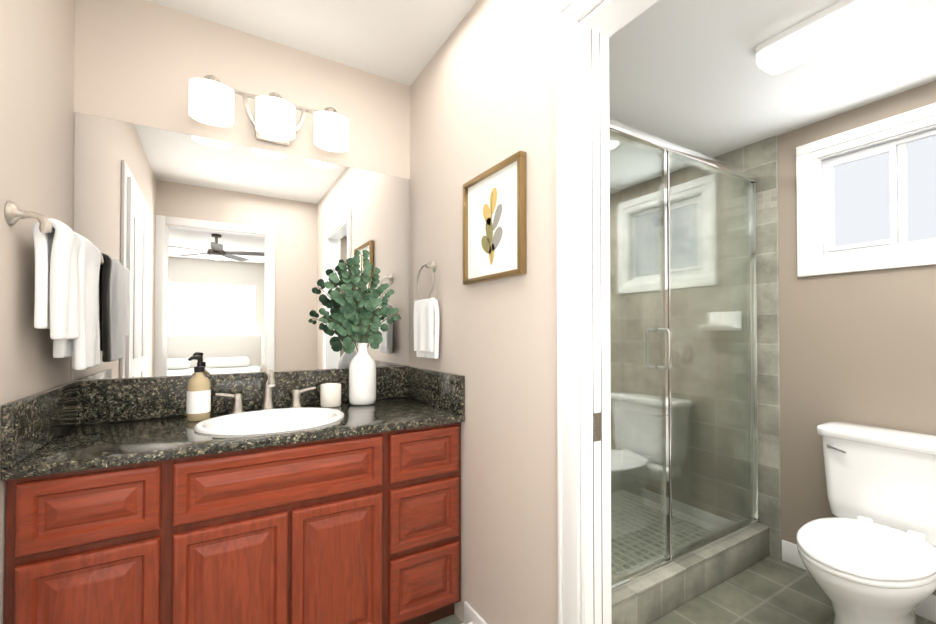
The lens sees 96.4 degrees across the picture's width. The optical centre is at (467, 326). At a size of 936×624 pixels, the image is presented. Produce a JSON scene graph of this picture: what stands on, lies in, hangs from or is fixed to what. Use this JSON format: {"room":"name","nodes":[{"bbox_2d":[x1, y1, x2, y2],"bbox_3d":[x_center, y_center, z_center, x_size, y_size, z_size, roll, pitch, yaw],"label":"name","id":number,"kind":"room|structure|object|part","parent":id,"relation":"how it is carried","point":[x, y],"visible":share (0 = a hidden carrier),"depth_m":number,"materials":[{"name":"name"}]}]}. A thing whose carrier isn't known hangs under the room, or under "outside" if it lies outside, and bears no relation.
{"room":"bathroom","nodes":[
{"label":"bathroom","id":0,"kind":"room"},
{"bbox_2d":[0,0,74,623],"bbox_3d":[-0.857,-0.132,0.432,0.100,2.700,2.550,0,-1,-31],"label":"wall","id":1,"kind":"structure","parent":0,"point":[37,39],"depth_m":1.20,"materials":[{"name":"beige paint"}]},
{"bbox_2d":[5,200,100,369],"bbox_3d":[-1.263,-0.092,1.313,0.109,0.462,0.534,0,-1,-31],"label":"towel rail","id":2,"kind":"object","parent":1,"relation":"attached to","point":[67,270],"visible":1,"depth_m":1.19,"materials":[{"name":"white fabric"}]},
{"bbox_3d":[-1.155,-0.287,1.107,0.080,0.076,0.064,0,-1,-31],"label":"post","id":3,"kind":"part","parent":2,"relation":"part of","materials":[{"name":"silver metal"}]},
{"bbox_2d":[33,218,81,339],"bbox_3d":[-1.185,-0.130,1.212,0.079,0.337,0.183,0,-1,-31],"label":"towel","id":4,"kind":"object","parent":2,"relation":"hanging from","point":[58,253],"depth_m":1.16,"materials":[{"name":"white fabric"}]},
{"bbox_2d":[53,233,100,369],"bbox_3d":[-1.299,-0.078,1.401,0.083,0.439,0.253,0,-1,-31],"label":"towel","id":5,"kind":"object","parent":2,"relation":"hanging from","point":[84,351],"depth_m":1.37,"materials":[{"name":"white fabric"}]},
{"bbox_2d":[70,0,409,381],"bbox_3d":[-0.188,-0.107,2.378,3.250,2.700,0.100,0,-1,-31],"label":"wall","id":6,"kind":"structure","parent":0,"point":[140,62],"depth_m":1.80,"materials":[{"name":"beige paint"}]},
{"bbox_2d":[71,366,407,424],"bbox_3d":[-0.884,0.286,1.881,1.344,0.160,0.021,0,-1,-31],"label":"backsplash","id":7,"kind":"structure","parent":6,"relation":"attached to","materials":[{"name":"stone"}]},
{"bbox_2d":[72,112,409,379],"bbox_3d":[-0.889,-0.295,1.896,1.338,0.997,0.006,0,-1,-31],"label":"vanity mirror","id":8,"kind":"object","parent":6,"relation":"attached to","point":[219,257],"visible":0.86,"depth_m":1.80,"materials":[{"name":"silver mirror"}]},
{"bbox_2d":[188,75,348,151],"bbox_3d":[-0.846,-0.920,1.833,0.626,0.193,0.174,0,-1,-31],"label":"sconce","id":9,"kind":"object","parent":6,"relation":"attached to","point":[211,99],"visible":1,"depth_m":1.76,"materials":[{"name":"white glass"}]},
{"bbox_3d":[-1.028,-0.896,1.680,0.156,0.140,0.100,0,-1,-31],"label":"lamp shade","id":10,"kind":"part","parent":9,"relation":"part of","materials":[{"name":"white glass"}]},
{"bbox_3d":[-0.827,-0.894,1.801,0.156,0.140,0.100,0,-1,-31],"label":"lamp shade","id":11,"kind":"part","parent":9,"relation":"part of","materials":[{"name":"white glass"}]},
{"bbox_3d":[-0.625,-0.893,1.922,0.156,0.140,0.100,0,-1,-31],"label":"lamp shade","id":12,"kind":"part","parent":9,"relation":"part of","materials":[{"name":"white glass"}]},
{"bbox_2d":[147,0,476,85],"bbox_3d":[-0.261,-1.357,0.864,1.550,0.080,2.650,0,-1,-31],"label":"ceiling","id":13,"kind":"structure","parent":0,"point":[401,41],"depth_m":1.81,"materials":[{"name":"paint"}]},
{"bbox_2d":[410,0,580,623],"bbox_3d":[0.047,-0.115,1.744,0.100,2.700,1.230,0,-1,-31],"label":"wall","id":14,"kind":"structure","parent":0,"point":[483,92],"depth_m":1.54,"materials":[{"name":"beige paint"}]},
{"bbox_2d":[414,260,439,358],"bbox_3d":[-0.192,-0.084,1.978,0.068,0.466,0.204,0,-1,-31],"label":"towel ring","id":15,"kind":"object","parent":14,"relation":"attached to","point":[426,327],"visible":1,"depth_m":1.93,"materials":[{"name":"white fabric"}]},
{"bbox_2d":[414,298,439,358],"bbox_3d":[-0.199,0.009,1.973,0.054,0.282,0.210,0,-1,-31],"label":"towel","id":16,"kind":"object","parent":15,"relation":"hanging from","point":[426,311],"depth_m":1.92,"materials":[{"name":"white fabric"}]},
{"bbox_3d":[-0.184,-0.287,1.987,0.047,0.060,0.060,0,-1,-31],"label":"post","id":17,"kind":"part","parent":15,"relation":"part of","materials":[{"name":"silver metal"}]},
{"bbox_2d":[464,601,486,623],"bbox_3d":[0.135,1.176,1.469,0.014,0.110,0.573,0,-1,-31],"label":"baseboard","id":18,"kind":"structure","parent":14,"relation":"attached to","point":[472,615],"depth_m":1.66,"materials":[{"name":"white wood"}]},
{"bbox_2d":[463,151,525,284],"bbox_3d":[0.087,-0.378,1.556,0.028,0.410,0.380,0,-1,-31],"label":"picture frame","id":19,"kind":"object","parent":14,"relation":"attached to","point":[494,222],"visible":1,"depth_m":1.53,"materials":[{"name":"white paper"}]},
{"bbox_3d":[0.088,-0.368,1.556,0.004,0.260,0.012,0,-1,-31],"label":"picture stem","id":20,"kind":"part","parent":19,"relation":"part of","materials":[{"name":"yellow"}]},
{"bbox_2d":[556,9,562,623],"bbox_3d":[0.276,0.141,1.239,0.022,2.174,0.014,0,-1,-31],"label":"band","id":21,"kind":"object","parent":14,"relation":"attached to","point":[559,312],"visible":0.71,"depth_m":1.23,"materials":[{"name":"white"}]},
{"bbox_2d":[591,29,593,575],"bbox_3d":[0.356,0.185,1.192,0.002,2.085,0.001,0,-1,-31],"label":"pocket jamb slot","id":22,"kind":"structure","parent":14,"relation":"attached to","point":[592,319],"depth_m":1.19,"materials":[{"name":"grey wood"}]},
{"bbox_2d":[594,412,600,441],"bbox_3d":[0.371,0.288,1.198,0.028,0.080,0.002,0,-1,-31],"label":"strike plate","id":23,"kind":"object","parent":14,"relation":"attached to","point":[597,426],"visible":1,"depth_m":1.20,"materials":[{"name":"silver metal"}]},
{"bbox_2d":[599,33,602,623],"bbox_3d":[0.385,0.185,1.209,0.002,2.085,0.001,0,-1,-31],"label":"pocket jamb slot","id":24,"kind":"structure","parent":14,"relation":"attached to","point":[601,347],"depth_m":1.21,"materials":[{"name":"grey"}]},
{"bbox_2d":[561,0,657,623],"bbox_3d":[0.534,0.144,0.919,0.122,2.160,0.800,0,-1,-31],"label":"door frame","id":25,"kind":"structure","parent":14,"relation":"attached to","point":[594,99],"depth_m":1.20,"materials":[{"name":"white wood"}]},
{"bbox_2d":[649,556,768,623],"bbox_3d":[0.649,1.247,-1.220,6.000,0.098,7.500,0,-1,-31],"label":"floor","id":26,"kind":"structure","parent":0,"point":[706,591],"depth_m":1.96,"materials":[{"name":"tile"}]},
{"bbox_2d":[430,556,935,623],"bbox_3d":[0.507,1.229,1.203,3.050,0.002,2.600,0,-1,-31],"label":"floor","id":27,"kind":"structure","parent":26,"relation":"on","point":[770,590],"depth_m":1.87,"materials":[{"name":"grey tile"}]},
{"bbox_2d":[0,366,464,623],"bbox_3d":[-0.739,0.704,1.633,1.344,1.057,0.587,0,-1,-31],"label":"bathroom vanity","id":28,"kind":"object","parent":27,"relation":"on","point":[269,496],"visible":1,"depth_m":1.39,"materials":[{"name":"brown wood"}]},
{"bbox_3d":[-1.029,0.872,1.142,0.300,0.510,0.020,0,-1,-31],"label":"door","id":29,"kind":"part","parent":28,"relation":"part of","materials":[{"name":"brown wood"}]},
{"bbox_3d":[-1.029,0.499,1.147,0.300,0.187,0.020,0,-1,-31],"label":"drawer","id":30,"kind":"part","parent":28,"relation":"part of","materials":[{"name":"brown wood"}]},
{"bbox_3d":[-0.738,0.874,1.317,0.317,0.510,0.020,0,-1,-31],"label":"door","id":31,"kind":"part","parent":28,"relation":"part of","materials":[{"name":"brown wood"}]},
{"bbox_2d":[0,396,464,480],"bbox_3d":[-0.739,0.379,1.637,1.344,0.030,0.587,0,-1,-31],"label":"countertop","id":32,"kind":"structure","parent":28,"relation":"on","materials":[{"name":"stone"}]},
{"bbox_2d":[186,356,210,421],"bbox_3d":[-1.043,0.237,1.622,0.080,0.250,0.087,0,-1,-31],"label":"soap bottle","id":33,"kind":"object","parent":32,"relation":"on","point":[198,404],"visible":1,"depth_m":1.60,"materials":[{"name":"beige plastic"}]},
{"bbox_2d":[215,393,244,413],"bbox_3d":[-0.986,0.317,1.736,0.111,0.094,0.058,0,-1,-31],"label":"faucet","id":34,"kind":"object","parent":32,"relation":"on","point":[237,406],"depth_m":1.73,"materials":[{"name":"silver metal"}]},
{"bbox_2d":[260,369,274,409],"bbox_3d":[-0.834,0.271,1.758,0.060,0.187,0.181,0,-1,-31],"label":"faucet","id":35,"kind":"object","parent":32,"relation":"on","point":[269,378],"depth_m":1.79,"materials":[{"name":"silver metal"}]},
{"bbox_2d":[194,407,343,434],"bbox_3d":[-0.741,0.436,1.602,0.519,0.174,0.409,0,-1,-31],"label":"sink","id":36,"kind":"object","parent":32,"relation":"in","point":[268,421],"depth_m":1.68,"materials":[{"name":"white ceramic"}]},
{"bbox_2d":[289,386,315,407],"bbox_3d":[-0.743,0.319,1.882,0.111,0.094,0.058,0,-1,-31],"label":"faucet","id":37,"kind":"object","parent":32,"relation":"on","point":[296,394],"depth_m":1.86,"materials":[{"name":"silver metal"}]},
{"bbox_2d":[320,383,340,407],"bbox_3d":[-0.631,0.316,1.926,0.092,0.100,0.092,0,-1,-31],"label":"candle jar","id":38,"kind":"object","parent":32,"relation":"on","point":[330,395],"visible":0.96,"depth_m":1.89,"materials":[{"name":"beige"}]},
{"bbox_2d":[319,250,400,404],"bbox_3d":[-0.509,0.002,1.992,0.394,0.730,0.126,0,-1,-31],"label":"vase","id":39,"kind":"object","parent":32,"relation":"on","point":[359,308],"visible":1,"depth_m":1.97,"materials":[{"name":"green plant"}]},
{"bbox_3d":[-0.610,0.481,1.422,1.342,0.179,0.017,0,-1,-31],"label":"rail","id":40,"kind":"part","parent":28,"relation":"part of","materials":[{"name":"brown wood"}]},
{"bbox_3d":[-0.598,0.502,1.406,0.645,0.187,0.020,0,-1,-31],"label":"drawer","id":41,"kind":"part","parent":28,"relation":"part of","materials":[{"name":"brown wood"}]},
{"bbox_3d":[-0.457,0.877,1.486,0.317,0.510,0.020,0,-1,-31],"label":"door","id":42,"kind":"part","parent":28,"relation":"part of","materials":[{"name":"brown wood"}]},
{"bbox_3d":[-0.168,1.012,1.657,0.298,0.243,0.020,0,-1,-31],"label":"drawer","id":43,"kind":"part","parent":28,"relation":"part of","materials":[{"name":"brown wood"}]},
{"bbox_3d":[-0.168,0.745,1.661,0.298,0.242,0.020,0,-1,-31],"label":"drawer","id":44,"kind":"part","parent":28,"relation":"part of","materials":[{"name":"brown wood"}]},
{"bbox_3d":[-0.168,0.505,1.664,0.298,0.187,0.020,0,-1,-31],"label":"drawer","id":45,"kind":"part","parent":28,"relation":"part of","materials":[{"name":"brown wood"}]},
{"bbox_2d":[796,421,935,623],"bbox_3d":[1.571,0.841,1.614,0.772,0.784,0.506,0,-1,-31],"label":"toilet","id":46,"kind":"object","parent":27,"relation":"on","point":[867,553],"visible":1,"depth_m":1.63,"materials":[{"name":"white ceramic"}]},
{"bbox_3d":[1.635,0.540,1.854,0.027,0.032,0.073,0,-1,-31],"label":"lever","id":47,"kind":"part","parent":46,"relation":"part of","materials":[{"name":"silver metal"}]},
{"bbox_3d":[1.471,0.813,1.554,0.538,0.024,0.374,0,-1,-31],"label":"seat lid","id":48,"kind":"part","parent":46,"relation":"part of","materials":[{"name":"white plastic"}]},
{"bbox_3d":[1.471,0.838,1.554,0.535,0.020,0.372,0,-1,-31],"label":"seat","id":49,"kind":"part","parent":46,"relation":"part of","materials":[{"name":"white plastic"}]},
{"bbox_3d":[1.496,1.041,1.567,0.575,0.384,0.372,0,-1,-31],"label":"bowl","id":50,"kind":"part","parent":46,"relation":"part of","materials":[{"name":"white ceramic"}]},
{"bbox_3d":[1.811,0.474,1.763,0.214,0.046,0.506,0,-1,-31],"label":"tank lid","id":51,"kind":"part","parent":46,"relation":"part of","materials":[{"name":"white ceramic"}]},
{"bbox_3d":[1.812,0.679,1.761,0.190,0.363,0.476,0,-1,-31],"label":"tank","id":52,"kind":"part","parent":46,"relation":"part of","materials":[{"name":"white ceramic"}]},
{"bbox_2d":[611,523,769,623],"bbox_3d":[0.924,1.158,1.910,1.583,0.158,0.130,0,-1,-31],"label":"curb","id":53,"kind":"object","parent":26,"relation":"on","point":[651,604],"depth_m":1.88,"materials":[{"name":"tile"}]},
{"bbox_2d":[611,519,760,593],"bbox_3d":[0.930,1.067,1.914,1.565,0.023,0.040,0,-1,-31],"label":"sill","id":54,"kind":"structure","parent":53,"relation":"on","point":[628,580],"depth_m":1.90,"materials":[{"name":"silver metal"}]},
{"bbox_2d":[667,152,671,558],"bbox_3d":[0.919,0.126,1.920,0.012,1.858,0.020,0,-1,-31],"label":"post","id":55,"kind":"object","parent":54,"relation":"on","point":[669,370],"visible":0.54,"depth_m":1.91,"materials":[{"name":"silver metal"}]},
{"bbox_2d":[670,153,755,556],"bbox_3d":[1.255,0.129,2.122,0.765,1.856,0.008,0,-1,-31],"label":"glass","id":56,"kind":"object","parent":54,"relation":"on","point":[712,403],"visible":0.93,"depth_m":2.10,"materials":[{"name":"clear glass"}]},
{"bbox_3d":[0.924,1.083,1.911,1.583,0.008,0.130,0,-1,-31],"label":"shower curb cap","id":57,"kind":"part","parent":53,"relation":"part of","materials":[{"name":"grey tile"}]},
{"bbox_2d":[609,0,935,157],"bbox_3d":[1.171,-1.077,1.632,1.700,0.080,2.800,0,-1,-31],"label":"ceiling","id":58,"kind":"structure","parent":0,"point":[690,75],"depth_m":1.70,"materials":[{"name":"paint"}]},
{"bbox_2d":[755,0,897,74],"bbox_3d":[1.215,-1.003,1.442,0.150,0.072,0.360,0,-1,-31],"label":"flush-mount light","id":59,"kind":"object","parent":58,"relation":"attached to","point":[838,24],"visible":1,"depth_m":1.40,"materials":[{"name":"white plastic"}]},
{"bbox_2d":[777,80,935,595],"bbox_3d":[1.637,-0.107,2.398,0.100,2.700,1.745,0,-1,-31],"label":"wall","id":60,"kind":"structure","parent":0,"point":[877,348],"depth_m":2.02,"materials":[{"name":"beige paint"}]},
{"bbox_2d":[609,119,757,182],"bbox_3d":[0.930,-0.823,1.939,1.565,0.040,0.044,0,-1,-31],"label":"header","id":61,"kind":"object","parent":60,"relation":"attached to","point":[623,130],"visible":0.5,"depth_m":1.94,"materials":[{"name":"silver metal"}]},
{"bbox_2d":[713,135,781,559],"bbox_3d":[1.402,0.112,2.677,0.012,2.270,1.020,0,-1,-31],"label":"shower wall tile","id":62,"kind":"structure","parent":60,"relation":"attached to","point":[759,159],"depth_m":2.28,"materials":[{"name":"grey tile"}]},
{"bbox_2d":[751,183,759,518],"bbox_3d":[1.592,0.132,2.324,0.020,1.858,0.030,0,-1,-31],"label":"channel","id":63,"kind":"object","parent":62,"relation":"attached to","point":[755,352],"visible":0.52,"depth_m":2.31,"materials":[{"name":"silver metal"}]},
{"bbox_2d":[757,188,776,210],"bbox_3d":[1.400,-0.688,2.677,0.003,0.100,1.004,0,-1,-31],"label":"tile band","id":64,"kind":"object","parent":62,"relation":"attached to","point":[766,199],"visible":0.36,"depth_m":2.28,"materials":[{"name":"beige tile"}]},
{"bbox_2d":[796,103,935,276],"bbox_3d":[1.927,-0.596,1.881,0.098,0.675,0.720,0,-1,-31],"label":"window","id":65,"kind":"structure","parent":60,"relation":"in","point":[871,205],"depth_m":1.95,"materials":[{"name":"white"}]},
{"bbox_3d":[1.720,-0.592,2.148,0.020,0.574,0.050,0,-1,-31],"label":"casing","id":66,"kind":"part","parent":65,"relation":"part of","materials":[{"name":"white wood"}]},
{"bbox_3d":[1.745,-0.593,2.114,0.012,0.504,0.035,0,-1,-31],"label":"casing","id":67,"kind":"part","parent":65,"relation":"part of","materials":[{"name":"white wood"}]},
{"bbox_3d":[1.814,-0.593,2.112,0.042,0.443,0.022,0,-1,-31],"label":"frame","id":68,"kind":"part","parent":65,"relation":"part of","materials":[{"name":"white plastic"}]},
{"bbox_3d":[1.814,-0.593,2.086,0.028,0.399,0.022,0,-1,-31],"label":"sash","id":69,"kind":"part","parent":65,"relation":"part of","materials":[{"name":"white plastic"}]},
{"bbox_3d":[1.872,-0.595,1.991,0.005,0.398,0.199,0,-1,-31],"label":"pane","id":70,"kind":"part","parent":65,"relation":"part of","materials":[{"name":"white glass"}]},
{"bbox_3d":[1.871,-0.805,1.993,0.028,0.022,0.244,0,-1,-31],"label":"sash","id":71,"kind":"part","parent":65,"relation":"part of","materials":[{"name":"white plastic"}]},
{"bbox_3d":[1.871,-0.384,1.988,0.028,0.022,0.244,0,-1,-31],"label":"sash","id":72,"kind":"part","parent":65,"relation":"part of","materials":[{"name":"white plastic"}]},
{"bbox_3d":[1.893,-0.909,1.865,0.020,0.050,0.720,0,-1,-31],"label":"casing","id":73,"kind":"part","parent":65,"relation":"part of","materials":[{"name":"white wood"}]},
{"bbox_3d":[1.893,-0.284,1.857,0.020,0.050,0.720,0,-1,-31],"label":"casing","id":74,"kind":"part","parent":65,"relation":"part of","materials":[{"name":"white wood"}]},
{"bbox_3d":[1.896,-0.866,1.866,0.012,0.035,0.619,0,-1,-31],"label":"casing","id":75,"kind":"part","parent":65,"relation":"part of","materials":[{"name":"white wood"}]},
{"bbox_3d":[1.896,-0.326,1.859,0.012,0.035,0.619,0,-1,-31],"label":"casing","id":76,"kind":"part","parent":65,"relation":"part of","materials":[{"name":"white wood"}]},
{"bbox_3d":[1.945,-0.829,1.896,0.042,0.022,0.533,0,-1,-31],"label":"frame","id":77,"kind":"part","parent":65,"relation":"part of","materials":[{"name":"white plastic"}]},
{"bbox_3d":[1.945,-0.363,1.890,0.042,0.022,0.533,0,-1,-31],"label":"frame","id":78,"kind":"part","parent":65,"relation":"part of","materials":[{"name":"white plastic"}]},
{"bbox_3d":[1.929,-0.596,1.895,0.028,0.399,0.022,0,-1,-31],"label":"sash","id":79,"kind":"part","parent":65,"relation":"part of","materials":[{"name":"white plastic"}]},
{"bbox_3d":[2.021,-0.597,1.778,0.005,0.443,0.214,0,-1,-31],"label":"pane","id":80,"kind":"part","parent":65,"relation":"part of","materials":[{"name":"white glass"}]},
{"bbox_3d":[0.554,-1.176,0.913,0.100,0.600,0.740,0,-1,-31],"label":"wall","id":81,"kind":"structure","parent":0,"visible":0},
{"bbox_2d":[559,0,575,12],"bbox_3d":[0.501,-0.944,0.878,0.022,0.014,0.860,0,-1,-31],"label":"band","id":82,"kind":"object","parent":81,"relation":"attached to","point":[565,5],"visible":0.58,"depth_m":1.22,"materials":[{"name":"white"}]},
{"bbox_3d":[2.332,-0.122,1.241,0.100,2.700,0.955,0,-1,-31],"label":"wall","id":83,"kind":"structure","parent":0,"visible":0},
{"bbox_2d":[782,540,935,622],"bbox_3d":[2.067,1.177,1.554,0.014,0.110,1.555,0,-1,-31],"label":"baseboard","id":84,"kind":"structure","parent":83,"relation":"attached to","point":[926,608],"depth_m":2.13,"materials":[{"name":"white wood"}]},
{"bbox_3d":[0.267,0.121,1.529,0.020,1.858,0.030,0,-1,-31],"label":"channel","id":85,"kind":"object","parent":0,"visible":0},
{"bbox_2d":[609,132,665,582],"bbox_3d":[0.594,0.121,1.725,0.738,1.848,0.008,0,-1,-31],"label":"shower glass door","id":86,"kind":"structure","parent":85,"relation":"attached to","point":[637,388],"depth_m":1.81,"materials":[{"name":"clear glass"}]},
{"bbox_2d":[658,328,671,370],"bbox_3d":[0.872,0.101,1.853,0.018,0.189,0.060,0,-1,-31],"label":"handle","id":87,"kind":"object","parent":86,"relation":"attached to","point":[669,349],"visible":1,"depth_m":1.83,"materials":[{"name":"silver metal"}]},
{"bbox_2d":[662,151,668,557],"bbox_3d":[0.902,0.123,1.910,0.020,1.848,0.012,0,-1,-31],"label":"shower door edge","id":88,"kind":"object","parent":86,"relation":"attached to","point":[665,325],"visible":1,"depth_m":1.90,"materials":[{"name":"silver metal"}]}
]}

